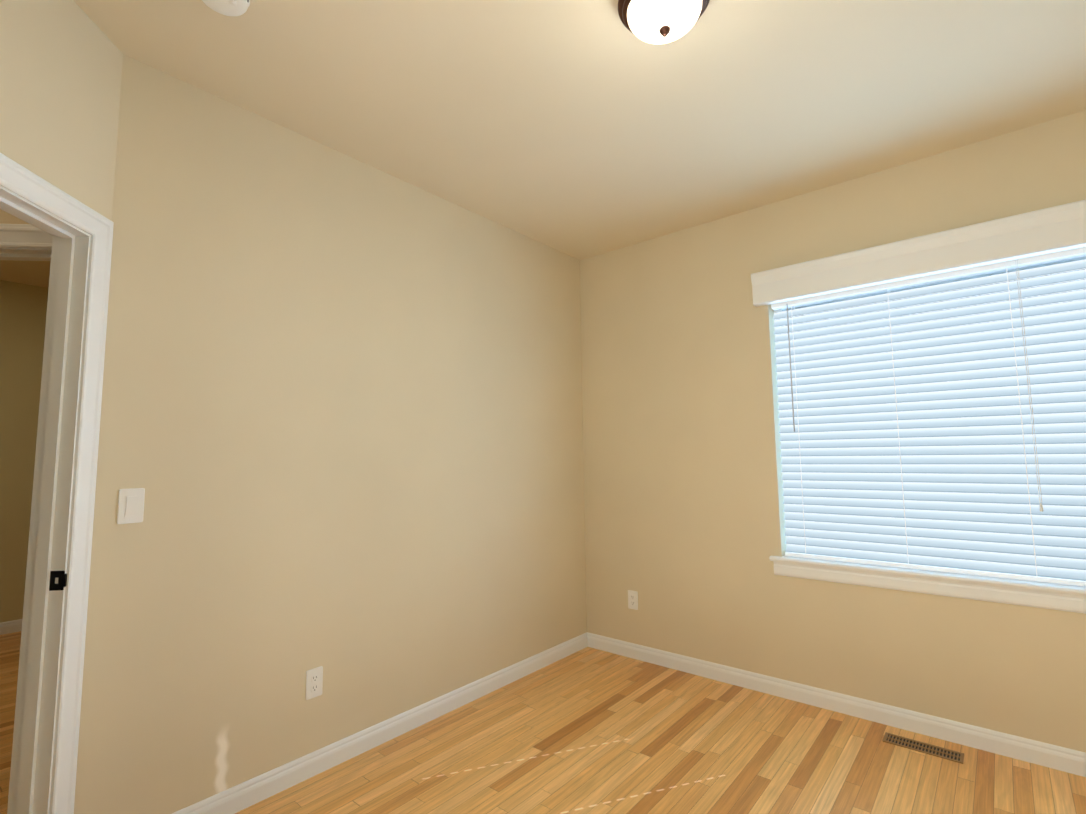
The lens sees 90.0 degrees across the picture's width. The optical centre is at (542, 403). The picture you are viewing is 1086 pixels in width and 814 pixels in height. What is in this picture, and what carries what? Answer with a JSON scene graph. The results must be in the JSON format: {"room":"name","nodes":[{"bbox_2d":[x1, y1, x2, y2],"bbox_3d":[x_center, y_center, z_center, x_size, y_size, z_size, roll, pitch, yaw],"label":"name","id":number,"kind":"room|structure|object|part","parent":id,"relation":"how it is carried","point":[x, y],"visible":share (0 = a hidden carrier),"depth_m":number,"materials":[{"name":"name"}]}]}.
{"room":"empty bedroom","nodes":[
{"label":"empty bedroom","id":0,"kind":"room"},
{"bbox_2d":[0,209,28,223],"bbox_3d":[-3.118,0.139,1.739,3.350,2.740,0.110,0,-6,-5],"label":"wall","id":1,"kind":"structure","parent":0,"point":[6,218],"depth_m":1.87,"materials":[{"name":"beige paint"}]},
{"bbox_2d":[0,223,52,260],"bbox_3d":[-3.151,-0.556,1.796,3.100,0.097,0.129,0,-6,-5],"label":"door frame","id":2,"kind":"structure","parent":1,"relation":"attached to","point":[24,242],"depth_m":1.86,"materials":[{"name":"white"}]},
{"bbox_2d":[0,280,48,622],"bbox_3d":[-4.453,0.378,4.005,0.110,2.740,6.300,-5,-7,40],"label":"wall","id":3,"kind":"structure","parent":0,"point":[23,310],"depth_m":4.28,"materials":[{"name":"beige paint"}]},
{"bbox_2d":[0,619,21,634],"bbox_3d":[-4.647,1.665,3.531,0.014,0.090,5.100,-5,-7,40],"label":"baseboard","id":4,"kind":"structure","parent":3,"relation":"attached to","point":[8,627],"depth_m":4.18,"materials":[{"name":"white wood"}]},
{"bbox_2d":[0,0,122,220],"bbox_3d":[-1.483,0.073,1.271,0.110,2.740,1.260,0,-6,-5],"label":"wall","id":5,"kind":"structure","parent":0,"point":[60,72],"depth_m":1.65,"materials":[{"name":"beige paint"}]},
{"bbox_2d":[0,153,113,813],"bbox_3d":[-1.471,0.386,1.261,0.129,2.116,0.982,0,-6,-5],"label":"door frame","id":6,"kind":"structure","parent":5,"relation":"attached to","point":[35,715],"depth_m":1.67,"materials":[{"name":"white wood"}]},
{"bbox_2d":[49,571,66,590],"bbox_3d":[-1.476,0.540,1.654,0.032,0.058,0.035,-5,-7,40],"label":"strike plate","id":7,"kind":"object","parent":6,"relation":"attached to","point":[61,576],"visible":1,"depth_m":1.65,"materials":[{"name":"black metal"}]},
{"bbox_2d":[74,54,586,813],"bbox_3d":[-0.583,0.226,2.931,0.110,2.740,2.897,-5,-7,40],"label":"wall","id":8,"kind":"structure","parent":0,"point":[342,424],"depth_m":2.31,"materials":[{"name":"beige paint"}]},
{"bbox_2d":[117,488,144,523],"bbox_3d":[-1.399,0.349,1.846,0.010,0.117,0.072,-5,-7,40],"label":"light switch","id":9,"kind":"object","parent":8,"relation":"attached to","point":[131,505],"visible":1,"depth_m":1.84,"materials":[{"name":"white plastic"}]},
{"bbox_2d":[305,666,322,699],"bbox_3d":[-0.960,1.175,2.281,0.007,0.117,0.072,-5,-7,40],"label":"outlet","id":10,"kind":"object","parent":8,"relation":"attached to","point":[311,683],"visible":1,"depth_m":2.28,"materials":[{"name":"white plastic"}]},
{"bbox_2d":[172,632,587,813],"bbox_3d":[-0.582,1.533,2.687,0.014,0.090,2.702,-5,-7,40],"label":"baseboard","id":11,"kind":"structure","parent":8,"relation":"attached to","point":[247,794],"depth_m":2.43,"materials":[{"name":"white wood"}]},
{"bbox_2d":[0,631,1085,813],"bbox_3d":[-1.663,1.503,1.486,7.900,0.060,6.600,-5,-7,40],"label":"floor","id":12,"kind":"structure","parent":0,"point":[588,730],"depth_m":2.31,"materials":[{"name":"brown wood"}]},
{"bbox_2d":[882,732,963,763],"bbox_3d":[1.677,1.521,2.400,0.290,0.004,0.095,-5,-7,40],"label":"floor vent","id":13,"kind":"object","parent":12,"relation":"in","point":[930,749],"visible":1,"depth_m":2.39,"materials":[{"name":"brown metal"}]},
{"bbox_2d":[0,0,1085,287],"bbox_3d":[-1.697,-1.283,1.760,7.900,0.060,6.600,-5,-7,40],"label":"ceiling","id":14,"kind":"structure","parent":0,"point":[582,128],"depth_m":2.14,"materials":[{"name":"beige paint"}]},
{"bbox_2d":[202,0,249,15],"bbox_3d":[-0.983,-1.248,1.665,0.148,0.046,0.148,-5,-7,40],"label":"smoke detector","id":15,"kind":"object","parent":14,"relation":"attached to","point":[232,7],"visible":1,"depth_m":1.68,"materials":[{"name":"white plastic"}]},
{"bbox_2d":[618,0,709,43],"bbox_3d":[0.375,-1.209,1.683,0.284,0.153,0.284,-5,-7,40],"label":"ceiling light","id":16,"kind":"object","parent":14,"relation":"attached to","point":[623,5],"depth_m":1.66,"materials":[{"name":"white glass"}]},
{"bbox_3d":[0.376,-1.188,1.681,0.228,0.066,0.228,-5,-7,40],"label":"ceiling light shade","id":17,"kind":"part","parent":16,"relation":"part of","materials":[{"name":"white glass"}]},
{"bbox_2d":[580,110,1085,752],"bbox_3d":[1.733,0.182,2.775,3.960,2.740,0.160,-5,-7,40],"label":"wall","id":18,"kind":"structure","parent":0,"point":[684,500],"depth_m":3.10,"materials":[{"name":"beige paint"}]},
{"bbox_2d":[628,590,637,609],"bbox_3d":[0.585,1.282,3.538,0.072,0.117,0.007,-5,-7,40],"label":"outlet","id":19,"kind":"object","parent":18,"relation":"attached to","point":[634,595],"visible":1,"depth_m":3.53,"materials":[{"name":"white plastic"}]},
{"bbox_2d":[588,632,1085,776],"bbox_3d":[1.716,1.493,2.559,3.700,0.090,0.014,-5,-7,40],"label":"baseboard","id":20,"kind":"structure","parent":18,"relation":"attached to","point":[1064,759],"depth_m":2.65,"materials":[{"name":"white wood"}]},
{"bbox_2d":[751,199,1085,306],"bbox_3d":[1.850,-0.711,2.601,1.660,0.180,0.074,-5,-7,40],"label":"window valance","id":21,"kind":"object","parent":18,"relation":"attached to","point":[1054,229],"visible":1,"depth_m":2.57,"materials":[{"name":"white"}]},
{"bbox_2d":[769,256,1085,613],"bbox_3d":[1.923,0.122,2.594,1.640,1.540,0.189,-5,-7,40],"label":"window unit","id":22,"kind":"structure","parent":18,"relation":"in","point":[966,278],"depth_m":2.52,"materials":[{"name":"white plastic"}]},
{"bbox_2d":[771,247,1085,585],"bbox_3d":[1.907,0.070,2.582,1.506,1.434,0.072,-5,-7,40],"label":"window blind","id":23,"kind":"object","parent":22,"relation":"attached to","point":[934,439],"visible":0.96,"depth_m":2.59,"materials":[{"name":"white plastic"}]}
]}

